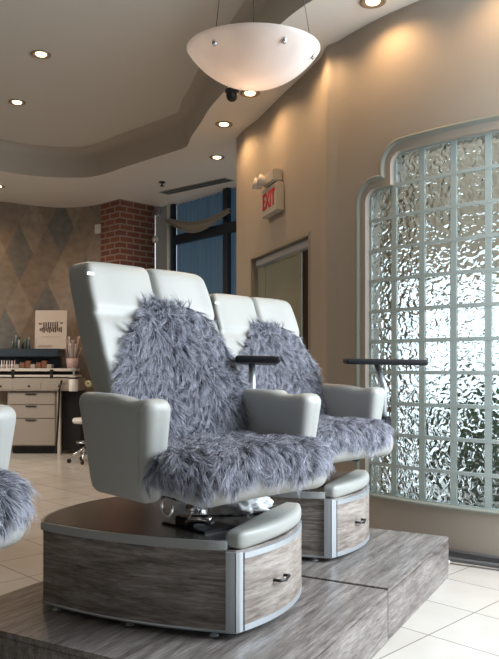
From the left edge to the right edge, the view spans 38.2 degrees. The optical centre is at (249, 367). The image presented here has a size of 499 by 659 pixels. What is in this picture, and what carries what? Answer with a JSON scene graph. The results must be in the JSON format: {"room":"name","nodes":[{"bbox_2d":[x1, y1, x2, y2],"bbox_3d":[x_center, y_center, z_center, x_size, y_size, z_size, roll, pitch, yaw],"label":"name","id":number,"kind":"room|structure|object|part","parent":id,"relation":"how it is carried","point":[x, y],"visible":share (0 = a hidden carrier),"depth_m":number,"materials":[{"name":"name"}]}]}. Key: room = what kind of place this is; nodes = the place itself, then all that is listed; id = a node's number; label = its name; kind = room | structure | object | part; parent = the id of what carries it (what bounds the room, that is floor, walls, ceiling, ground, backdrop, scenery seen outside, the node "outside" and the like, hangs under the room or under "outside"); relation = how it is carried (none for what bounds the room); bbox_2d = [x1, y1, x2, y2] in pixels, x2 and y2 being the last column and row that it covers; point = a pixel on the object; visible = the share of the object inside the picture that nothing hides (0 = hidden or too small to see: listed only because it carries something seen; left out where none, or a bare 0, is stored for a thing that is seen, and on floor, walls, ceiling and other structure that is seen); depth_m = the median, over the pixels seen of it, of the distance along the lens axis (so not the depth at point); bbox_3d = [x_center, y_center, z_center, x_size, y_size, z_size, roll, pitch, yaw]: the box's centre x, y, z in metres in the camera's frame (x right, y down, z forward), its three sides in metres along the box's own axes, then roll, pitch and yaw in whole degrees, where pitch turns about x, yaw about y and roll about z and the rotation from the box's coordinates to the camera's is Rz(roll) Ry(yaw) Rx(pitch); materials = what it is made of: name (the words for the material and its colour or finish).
{"room":"salon","nodes":[
{"label":"salon","id":0,"kind":"room"},
{"bbox_2d":[0,202,100,451],"bbox_3d":[-4.286,-0.597,9.615,4.606,3.594,0.596,0,0,-27],"label":"wall","id":1,"kind":"structure","parent":0,"point":[39,245],"depth_m":10.53,"materials":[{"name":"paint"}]},
{"bbox_2d":[95,224,100,233],"bbox_3d":[-2.188,-2.008,10.400,0.090,0.130,0.040,0,0,25],"label":"thermostat","id":2,"kind":"object","parent":1,"relation":"attached to","point":[97,226],"visible":1,"depth_m":10.38,"materials":[{"name":"white plastic"}]},
{"bbox_2d":[0,0,244,146],"bbox_3d":[-2.025,-2.730,4.500,9.950,0.001,17.000,0,0,0],"label":"ceiling","id":3,"kind":"structure","parent":0,"point":[113,68],"depth_m":6.46,"materials":[{"name":"white paint"}]},
{"bbox_2d":[8,99,25,105],"bbox_3d":[-2.386,-2.720,7.389,0.170,0.020,0.170,0,0,0],"label":"recessed light","id":4,"kind":"object","parent":3,"relation":"in","point":[17,102],"visible":1,"depth_m":7.37,"materials":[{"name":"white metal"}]},
{"bbox_2d":[31,50,50,58],"bbox_3d":[-1.813,-2.720,6.260,0.170,0.020,0.170,0,0,0],"label":"recessed light","id":5,"kind":"object","parent":3,"relation":"in","point":[40,54],"visible":1,"depth_m":6.25,"materials":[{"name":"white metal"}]},
{"bbox_3d":[-1.813,-2.719,6.260,0.092,0.018,0.092,0,0,0],"label":"bulb","id":6,"kind":"part","parent":5,"relation":"part of","materials":[{"name":"white glass"}]},
{"bbox_2d":[0,0,268,156],"bbox_3d":[-1.686,-2.679,3.171,5.475,0.099,11.618,0,0,0],"label":"ceiling recess","id":7,"kind":"structure","parent":3,"relation":"attached to","point":[244,14],"depth_m":8.15,"materials":[{"name":"beige paint"}]},
{"bbox_2d":[187,0,319,90],"bbox_3d":[0.018,-2.002,3.250,0.600,1.459,0.599,0,0,6],"label":"pendant lamp","id":8,"kind":"object","parent":3,"relation":"hanging from","point":[250,56],"visible":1,"depth_m":3.09,"materials":[{"name":"white glass"}]},
{"bbox_3d":[-0.147,-1.374,3.042,0.024,0.028,0.023,-25,35,2],"label":"knob","id":9,"kind":"part","parent":8,"relation":"part of","materials":[{"name":"silver metal"}]},
{"bbox_3d":[0.144,-1.372,3.016,0.024,0.028,0.023,19,39,-1],"label":"knob","id":10,"kind":"part","parent":8,"relation":"part of","materials":[{"name":"silver metal"}]},
{"bbox_2d":[101,199,154,268],"bbox_3d":[-1.770,-0.597,10.485,0.638,3.594,0.452,0,0,-45],"label":"brick pillar","id":11,"kind":"structure","parent":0,"point":[127,227],"depth_m":10.29,"materials":[{"name":"red brick"}]},
{"bbox_2d":[152,236,157,242],"bbox_3d":[-1.378,-1.876,10.505,0.100,0.110,0.110,0,0,0],"label":"sensor","id":12,"kind":"object","parent":11,"relation":"attached to","point":[154,239],"visible":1,"depth_m":10.47,"materials":[{"name":"white plastic"}]},
{"bbox_2d":[154,206,160,215],"bbox_3d":[-1.344,-2.294,10.520,0.100,0.120,0.060,0,0,45],"label":"alarm box","id":13,"kind":"object","parent":11,"relation":"attached to","point":[157,210],"visible":1,"depth_m":10.49,"materials":[{"name":"grey plastic"}]},
{"bbox_2d":[0,0,418,207],"bbox_3d":[-2.025,-2.374,4.500,9.950,0.001,17.000,0,0,0],"label":"ceiling","id":14,"kind":"structure","parent":0,"point":[329,21],"depth_m":8.40,"materials":[{"name":"white paint"}]},
{"bbox_2d":[0,0,311,177],"bbox_3d":[-1.686,-2.537,3.171,5.475,0.326,11.618,0,0,0],"label":"ceiling recess","id":15,"kind":"structure","parent":14,"relation":"attached to","point":[274,11],"depth_m":8.35,"materials":[{"name":"beige paint"}]},
{"bbox_2d":[159,178,233,194],"bbox_3d":[-0.709,-2.370,9.406,1.181,0.010,0.174,0,0,39],"label":"ceiling vent","id":16,"kind":"object","parent":14,"relation":"in","point":[221,180],"visible":1,"depth_m":9.38,"materials":[{"name":"grey metal"}]},
{"bbox_2d":[209,155,224,159],"bbox_3d":[-0.366,-2.364,8.101,0.170,0.020,0.170,0,0,0],"label":"recessed light","id":17,"kind":"object","parent":14,"relation":"in","point":[214,157],"visible":1,"depth_m":8.08,"materials":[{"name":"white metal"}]},
{"bbox_2d":[215,121,232,127],"bbox_3d":[-0.248,-2.364,7.005,0.170,0.020,0.170,0,0,0],"label":"recessed light","id":18,"kind":"object","parent":14,"relation":"in","point":[223,124],"visible":1,"depth_m":6.99,"materials":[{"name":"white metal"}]},
{"bbox_2d":[225,87,238,101],"bbox_3d":[-0.149,-2.324,6.149,0.120,0.100,0.120,0,0,0],"label":"dome camera","id":19,"kind":"object","parent":14,"relation":"attached to","point":[231,93],"visible":0.98,"depth_m":6.11,"materials":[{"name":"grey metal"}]},
{"bbox_2d":[240,90,259,97],"bbox_3d":[0.004,-2.364,6.216,0.170,0.020,0.170,0,0,0],"label":"recessed light","id":20,"kind":"object","parent":14,"relation":"in","point":[249,94],"visible":0.91,"depth_m":6.21,"materials":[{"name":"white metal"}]},
{"bbox_3d":[0.004,-2.363,6.216,0.092,0.018,0.092,0,0,0],"label":"bulb","id":21,"kind":"part","parent":20,"relation":"part of","materials":[{"name":"white glass"}]},
{"bbox_2d":[360,0,385,8],"bbox_3d":[0.799,-2.364,4.657,0.170,0.020,0.170,0,0,0],"label":"recessed light","id":22,"kind":"object","parent":14,"relation":"in","point":[369,4],"visible":1,"depth_m":4.67,"materials":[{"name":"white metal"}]},
{"bbox_3d":[0.799,-2.363,4.657,0.092,0.018,0.092,0,0,0],"label":"bulb","id":23,"kind":"part","parent":22,"relation":"part of","materials":[{"name":"white glass"}]},
{"bbox_2d":[155,204,286,270],"bbox_3d":[-0.287,-0.597,9.523,0.100,3.594,3.267,0,0,-41],"label":"wall","id":24,"kind":"structure","parent":0,"point":[160,224],"depth_m":10.58,"materials":[{"name":"grey"}]},
{"bbox_2d":[167,204,169,269],"bbox_3d":[-1.173,-0.587,10.414,0.042,3.574,0.044,0,0,0],"label":"pole","id":25,"kind":"object","parent":24,"relation":"attached to","point":[168,205],"visible":0.34,"depth_m":10.40,"materials":[{"name":"white plastic"}]},
{"bbox_2d":[165,208,230,232],"bbox_3d":[-0.733,-2.006,9.863,0.045,0.323,1.452,0,0,-41],"label":"fabric swag","id":26,"kind":"object","parent":25,"relation":"hanging from","point":[186,226],"visible":1,"depth_m":9.84,"materials":[{"name":"beige fabric"}]},
{"bbox_2d":[171,187,273,294],"bbox_3d":[-0.363,-0.802,9.634,0.134,3.144,2.220,0,0,-41],"label":"window","id":27,"kind":"structure","parent":24,"relation":"attached to","point":[209,254],"depth_m":9.88,"materials":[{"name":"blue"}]},
{"bbox_2d":[0,449,498,658],"bbox_3d":[0.000,1.200,4.500,14.000,0.001,17.000,0,0,0],"label":"floor","id":28,"kind":"structure","parent":0,"point":[460,619],"depth_m":3.97,"materials":[{"name":"tile"}]},
{"bbox_2d":[0,349,84,453],"bbox_3d":[-3.229,0.465,10.141,1.722,1.470,0.438,0,0,0],"label":"desk","id":29,"kind":"object","parent":28,"relation":"on","point":[34,401],"visible":0.88,"depth_m":10.00,"materials":[{"name":"beige wood"}]},
{"bbox_3d":[-3.438,0.253,9.952,0.333,0.085,0.016,0,0,0],"label":"drawer","id":30,"kind":"part","parent":29,"relation":"part of","materials":[{"name":"beige laminate"}]},
{"bbox_3d":[-3.271,0.083,9.957,0.042,0.125,0.025,0,0,0],"label":"rail post","id":31,"kind":"part","parent":29,"relation":"part of","materials":[{"name":"black plastic"}]},
{"bbox_2d":[20,362,24,367],"bbox_3d":[-3.154,-0.037,10.040,0.072,0.080,0.100,0,0,0],"label":"display box","id":32,"kind":"object","parent":29,"relation":"on","point":[22,364],"visible":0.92,"depth_m":9.99,"materials":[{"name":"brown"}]},
{"bbox_2d":[24,335,26,348],"bbox_3d":[-3.150,-0.367,10.140,0.038,0.190,0.037,0,0,0],"label":"lotion bottle","id":33,"kind":"object","parent":29,"relation":"on","point":[25,340],"visible":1,"depth_m":10.13,"materials":[{"name":"teal"}]},
{"bbox_2d":[25,361,31,367],"bbox_3d":[-3.079,-0.049,10.040,0.072,0.104,0.100,0,0,-6],"label":"display box","id":34,"kind":"object","parent":29,"relation":"on","point":[27,363],"visible":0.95,"depth_m":9.99,"materials":[{"name":"brown cardboard"}]},
{"bbox_3d":[-3.049,0.253,9.952,0.333,0.085,0.016,0,0,0],"label":"drawer","id":35,"kind":"part","parent":29,"relation":"part of","materials":[{"name":"beige laminate"}]},
{"bbox_3d":[-3.021,0.425,10.014,0.639,0.162,0.032,0,0,0],"label":"drawer","id":36,"kind":"part","parent":29,"relation":"part of","materials":[{"name":"beige laminate"}]},
{"bbox_3d":[-3.021,0.605,10.014,0.639,0.182,0.032,0,0,0],"label":"drawer","id":37,"kind":"part","parent":29,"relation":"part of","materials":[{"name":"beige laminate"}]},
{"bbox_2d":[0,349,64,356],"bbox_3d":[-3.368,-0.212,10.160,1.444,0.115,0.360,0,0,0],"label":"glass shelf","id":38,"kind":"object","parent":29,"relation":"attached to","point":[3,352],"depth_m":9.98,"materials":[{"name":"grey glass"}]},
{"bbox_3d":[-3.021,0.887,10.014,0.639,0.367,0.032,0,0,0],"label":"drawer","id":39,"kind":"part","parent":29,"relation":"part of","materials":[{"name":"beige laminate"}]},
{"bbox_2d":[36,362,41,367],"bbox_3d":[-2.929,-0.037,10.040,0.072,0.080,0.100,0,0,0],"label":"display box","id":40,"kind":"object","parent":29,"relation":"on","point":[38,364],"visible":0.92,"depth_m":9.99,"materials":[{"name":"brown cardboard"}]},
{"bbox_3d":[-3.250,0.110,10.155,1.681,0.030,0.410,0,0,0],"label":"rail","id":41,"kind":"part","parent":29,"relation":"part of","materials":[{"name":"black metal"}]},
{"bbox_2d":[42,361,47,367],"bbox_3d":[-2.854,-0.049,10.040,0.072,0.104,0.100,0,0,-6],"label":"display box","id":42,"kind":"object","parent":29,"relation":"on","point":[44,363],"visible":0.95,"depth_m":9.99,"materials":[{"name":"brown cardboard"}]},
{"bbox_2d":[35,310,66,348],"bbox_3d":[-2.819,-0.546,10.224,0.453,0.549,0.050,0,0,0],"label":"sign","id":43,"kind":"object","parent":29,"relation":"on","point":[50,325],"visible":1,"depth_m":10.22,"materials":[{"name":"beige paper"}]},
{"bbox_3d":[-2.632,0.253,9.952,0.333,0.085,0.016,0,0,0],"label":"drawer","id":44,"kind":"part","parent":29,"relation":"part of","materials":[{"name":"beige laminate"}]},
{"bbox_2d":[54,380,62,452],"bbox_3d":[-2.629,0.669,9.907,0.114,1.006,0.052,0,0,-20],"label":"desk leg","id":45,"kind":"object","parent":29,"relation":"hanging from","point":[61,381],"visible":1,"depth_m":9.90,"materials":[{"name":"black plastic"}]},
{"bbox_3d":[-2.646,0.760,10.020,0.042,0.880,0.060,0,0,0],"label":"post","id":46,"kind":"part","parent":29,"relation":"part of","materials":[{"name":"beige laminate"}]},
{"bbox_2d":[68,367,77,390],"bbox_3d":[-2.417,0.154,9.893,0.136,0.330,0.163,0,0,0],"label":"canister","id":47,"kind":"object","parent":29,"relation":"hanging from","point":[73,380],"visible":1,"depth_m":9.83,"materials":[{"name":"white ceramic"}]},
{"bbox_2d":[69,376,77,390],"bbox_3d":[-2.417,0.217,9.880,0.124,0.205,0.124,0,0,0],"label":"cup","id":48,"kind":"object","parent":47,"relation":"on","point":[73,380],"depth_m":9.82,"materials":[{"name":"ceramic"}]},
{"bbox_2d":[65,336,81,367],"bbox_3d":[-2.470,-0.220,10.100,0.236,0.448,0.170,0,0,0],"label":"pot","id":49,"kind":"object","parent":29,"relation":"on","point":[71,362],"visible":0.98,"depth_m":10.06,"materials":[{"name":"pink ceramic"}]},
{"bbox_3d":[-2.486,-0.066,10.100,0.170,0.140,0.170,0,0,0],"label":"pot","id":50,"kind":"part","parent":49,"relation":"part of","materials":[{"name":"pink ceramic"}]},
{"bbox_3d":[-2.493,0.735,10.220,0.250,0.830,0.240,0,0,0],"label":"panel","id":51,"kind":"part","parent":29,"relation":"part of","materials":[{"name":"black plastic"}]},
{"bbox_2d":[82,379,92,386],"bbox_3d":[-2.277,0.208,10.050,0.208,0.127,0.062,0,0,15],"label":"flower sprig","id":52,"kind":"object","parent":29,"relation":"attached to","point":[87,383],"visible":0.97,"depth_m":10.02,"materials":[{"name":"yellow plant"}]},
{"bbox_2d":[67,417,86,464],"bbox_3d":[-2.065,0.915,9.132,0.486,0.570,0.470,0,0,0],"label":"stool","id":53,"kind":"object","parent":28,"relation":"on","point":[78,420],"visible":0.47,"depth_m":9.08,"materials":[{"name":"silver metal"}]},
{"bbox_3d":[-2.062,0.665,9.150,0.370,0.070,0.370,0,0,0],"label":"seat","id":54,"kind":"part","parent":53,"relation":"part of","materials":[{"name":"white leather"}]},
{"bbox_3d":[-2.175,1.060,9.122,0.210,0.149,0.081,0,0,0],"label":"leg","id":55,"kind":"part","parent":53,"relation":"part of","materials":[{"name":"silver metal"}]},
{"bbox_2d":[0,577,387,658],"bbox_3d":[-0.300,1.086,2.986,1.427,0.228,1.167,0,0,29],"label":"platform","id":56,"kind":"object","parent":28,"relation":"on","point":[328,620],"visible":0.49,"depth_m":2.66,"materials":[{"name":"laminate"}]},
{"bbox_2d":[41,262,327,637],"bbox_3d":[-0.278,0.266,2.945,1.143,1.405,1.220,0,0,-7],"label":"chair","id":57,"kind":"object","parent":56,"relation":"on","point":[132,559],"visible":0.66,"depth_m":2.72,"materials":[{"name":"white leather"}]},
{"bbox_3d":[-0.499,-0.052,2.941,0.435,0.770,0.345,0,0,45],"label":"backrest","id":58,"kind":"part","parent":57,"relation":"part of","materials":[{"name":"grey leather"}]},
{"bbox_3d":[-0.456,0.276,2.564,0.454,0.373,0.125,0,0,45],"label":"armrest","id":59,"kind":"part","parent":57,"relation":"part of","materials":[{"name":"grey leather"}]},
{"bbox_3d":[-0.322,0.944,3.046,1.040,0.009,0.770,0,0,23],"label":"rail","id":60,"kind":"part","parent":57,"relation":"part of","materials":[{"name":"silver metal"}]},
{"bbox_3d":[-0.376,0.620,3.069,0.904,0.003,0.752,0,0,23],"label":"panel","id":61,"kind":"part","parent":57,"relation":"part of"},
{"bbox_2d":[108,289,252,436],"bbox_3d":[-0.289,0.011,2.985,0.808,0.703,0.301,0,0,-43],"label":"sheepskin throw","id":62,"kind":"object","parent":57,"relation":"on","point":[204,391],"visible":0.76,"depth_m":3.00,"materials":[{"name":"grey fur"}]},
{"bbox_3d":[-0.269,-0.052,3.170,0.305,0.770,0.435,0,0,-45],"label":"backrest","id":63,"kind":"part","parent":57,"relation":"part of","materials":[{"name":"grey leather"}]},
{"bbox_3d":[-0.201,0.598,2.821,0.260,0.046,0.160,0,0,45],"label":"swivel plate","id":64,"kind":"part","parent":57,"relation":"part of","materials":[{"name":"grey metal"}]},
{"bbox_3d":[-0.211,0.543,2.847,0.200,0.151,0.200,0,0,23],"label":"lift post","id":65,"kind":"part","parent":57,"relation":"part of","materials":[{"name":"silver metal"}]},
{"bbox_2d":[137,430,335,514],"bbox_3d":[-0.092,0.362,2.704,0.652,0.231,0.900,0,0,42],"label":"sheepskin throw","id":66,"kind":"object","parent":57,"relation":"on","point":[195,464],"visible":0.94,"depth_m":2.44,"materials":[{"name":"grey fur"}]},
{"bbox_2d":[208,496,273,515],"bbox_3d":[-0.052,0.573,3.083,0.312,0.088,0.232,0,0,0],"label":"liner","id":67,"kind":"object","parent":57,"relation":"on","point":[257,505],"visible":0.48,"depth_m":3.01,"materials":[{"name":"white plastic"}]},
{"bbox_3d":[-0.087,0.386,2.738,0.543,0.163,0.668,0,0,45],"label":"seat","id":68,"kind":"part","parent":57,"relation":"part of","materials":[{"name":"grey leather"}]},
{"bbox_2d":[235,355,280,388],"bbox_3d":[0.037,0.137,3.363,0.200,0.386,0.450,0,0,0],"label":"tray","id":69,"kind":"object","parent":57,"relation":"on","point":[250,360],"depth_m":3.14,"materials":[{"name":"black"}]},
{"bbox_3d":[0.128,0.803,2.852,0.075,0.240,0.614,0,0,23],"label":"drawer","id":70,"kind":"part","parent":57,"relation":"part of","materials":[{"name":"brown wood"}]},
{"bbox_3d":[0.127,0.801,2.735,0.035,0.018,0.091,0,0,32],"label":"handle","id":71,"kind":"part","parent":57,"relation":"part of","materials":[{"name":"grey metal"}]},
{"bbox_3d":[0.097,0.276,3.096,0.484,0.373,0.125,0,0,45],"label":"armrest","id":72,"kind":"part","parent":57,"relation":"part of","materials":[{"name":"grey leather"}]},
{"bbox_2d":[301,528,448,639],"bbox_3d":[0.252,1.084,3.991,1.425,0.232,1.112,0,0,29],"label":"platform","id":73,"kind":"object","parent":28,"relation":"on","point":[411,567],"visible":0.42,"depth_m":3.58,"materials":[{"name":"laminate"}]},
{"bbox_2d":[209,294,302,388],"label":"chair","id":74,"kind":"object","parent":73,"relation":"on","point":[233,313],"depth_m":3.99,"materials":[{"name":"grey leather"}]},
{"bbox_3d":[-0.043,-0.027,3.957,0.435,0.770,0.345,0,0,45],"label":"backrest","id":75,"kind":"part","parent":74,"relation":"part of","materials":[{"name":"grey leather"}]},
{"bbox_3d":[0.187,-0.027,4.186,0.435,0.770,0.305,0,0,45],"label":"backrest","id":76,"kind":"part","parent":74,"relation":"part of","materials":[{"name":"grey leather"}]},
{"bbox_2d":[238,315,329,416],"bbox_3d":[0.167,0.041,4.001,0.808,0.703,0.301,0,0,-43],"label":"sheepskin throw","id":77,"kind":"object","parent":74,"relation":"on","point":[296,372],"visible":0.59,"depth_m":4.06,"materials":[{"name":"grey fur"}]},
{"bbox_2d":[267,389,392,561],"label":"chair","id":78,"kind":"object","parent":73,"relation":"on","point":[335,515],"depth_m":3.62,"materials":[{"name":"grey leather"}]},
{"bbox_3d":[0.080,0.620,4.085,0.904,0.003,0.752,0,0,23],"label":"panel","id":79,"kind":"part","parent":78,"relation":"part of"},
{"bbox_3d":[0.134,0.944,4.062,1.040,0.009,0.770,0,0,23],"label":"rail","id":80,"kind":"part","parent":78,"relation":"part of","materials":[{"name":"silver metal"}]},
{"bbox_3d":[0.584,0.803,3.868,0.075,0.240,0.614,0,0,23],"label":"drawer","id":81,"kind":"part","parent":78,"relation":"part of","materials":[{"name":"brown wood"}]},
{"bbox_2d":[316,415,395,464],"bbox_3d":[0.339,0.362,3.696,0.652,0.231,0.900,0,0,42],"label":"sheepskin throw","id":82,"kind":"object","parent":78,"relation":"on","point":[337,432],"visible":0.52,"depth_m":3.54,"materials":[{"name":"grey fur"}]},
{"bbox_3d":[0.583,0.801,3.751,0.035,0.018,0.091,0,0,32],"label":"handle","id":83,"kind":"part","parent":78,"relation":"part of","materials":[{"name":"grey metal"}]},
{"bbox_3d":[0.368,0.386,3.754,0.668,0.163,0.543,0,0,-45],"label":"seat","id":84,"kind":"part","parent":78,"relation":"part of","materials":[{"name":"grey leather"}]},
{"bbox_2d":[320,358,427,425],"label":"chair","id":85,"kind":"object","parent":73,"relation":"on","point":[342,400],"depth_m":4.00,"materials":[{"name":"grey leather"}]},
{"bbox_3d":[0.553,0.276,4.112,0.484,0.373,0.125,0,0,45],"label":"armrest","id":86,"kind":"part","parent":85,"relation":"part of","materials":[{"name":"grey leather"}]},
{"bbox_2d":[343,358,427,425],"bbox_3d":[0.764,0.137,4.068,0.450,0.386,0.200,0,0,0],"label":"tray","id":87,"kind":"object","parent":85,"relation":"on","point":[353,396],"depth_m":3.99,"materials":[{"name":"black"}]},
{"bbox_3d":[-1.244,1.086,1.734,1.450,0.228,1.160,0,0,29],"label":"platform","id":88,"kind":"object","parent":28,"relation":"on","visible":0},
{"bbox_2d":[0,404,26,548],"bbox_3d":[-1.183,0.266,1.764,1.203,1.405,1.015,0,0,-1],"label":"chair","id":89,"kind":"object","parent":88,"relation":"on","point":[7,414],"visible":0.62,"depth_m":2.01,"materials":[{"name":"grey leather"}]},
{"bbox_3d":[-0.901,0.276,2.097,0.484,0.373,0.125,0,0,21],"label":"armrest","id":90,"kind":"part","parent":89,"relation":"part of","materials":[{"name":"grey leather"}]},
{"bbox_3d":[-0.923,0.386,1.695,0.543,0.163,0.668,0,0,21],"label":"seat","id":91,"kind":"part","parent":89,"relation":"part of","materials":[{"name":"grey leather"}]},
{"bbox_2d":[0,466,45,551],"bbox_3d":[-0.914,0.362,1.662,0.652,0.231,0.900,0,0,18],"label":"sheepskin throw","id":92,"kind":"object","parent":89,"relation":"on","point":[15,498],"visible":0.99,"depth_m":1.81,"materials":[{"name":"grey fur"}]},
{"bbox_2d":[236,0,498,556],"bbox_3d":[1.039,-0.597,5.418,0.898,3.594,4.600,0,0,-38],"label":"wall","id":93,"kind":"structure","parent":0,"point":[422,65],"depth_m":5.03,"materials":[{"name":"beige paint"}]},
{"bbox_2d":[252,168,283,218],"bbox_3d":[0.149,-1.545,6.397,0.164,0.372,0.452,0,0,-19],"label":"exit sign","id":94,"kind":"object","parent":93,"relation":"attached to","point":[272,197],"visible":1,"depth_m":6.31,"materials":[{"name":"beige plastic"}]},
{"bbox_2d":[250,231,309,356],"bbox_3d":[0.316,0.059,6.399,0.180,2.282,1.419,0,0,-19],"label":"door","id":95,"kind":"structure","parent":93,"relation":"in","point":[281,279],"depth_m":6.36,"materials":[{"name":"beige wood"}]},
{"bbox_2d":[302,249,307,355],"bbox_3d":[0.575,-0.100,6.320,0.180,2.600,0.180,0,0,-20],"label":"door frame","id":96,"kind":"object","parent":93,"relation":"attached to","point":[305,252],"depth_m":6.29,"materials":[{"name":"brown wood"}]},
{"bbox_2d":[356,114,498,515],"bbox_3d":[1.383,-0.319,4.541,1.635,2.407,0.254,0,0,38],"label":"window","id":97,"kind":"structure","parent":93,"relation":"in","point":[434,232],"depth_m":4.59,"materials":[{"name":"clear glass"}]},
{"bbox_3d":[1.397,0.873,4.530,1.589,0.022,0.254,0,0,38],"label":"sill","id":98,"kind":"part","parent":97,"relation":"part of","materials":[{"name":"grey paint"}]},
{"bbox_2d":[449,549,498,568],"bbox_3d":[1.453,1.166,4.575,2.863,0.068,0.396,0,0,40],"label":"baseboard","id":99,"kind":"structure","parent":93,"relation":"attached to","point":[452,553],"depth_m":4.39,"materials":[{"name":"grey"}]}
]}

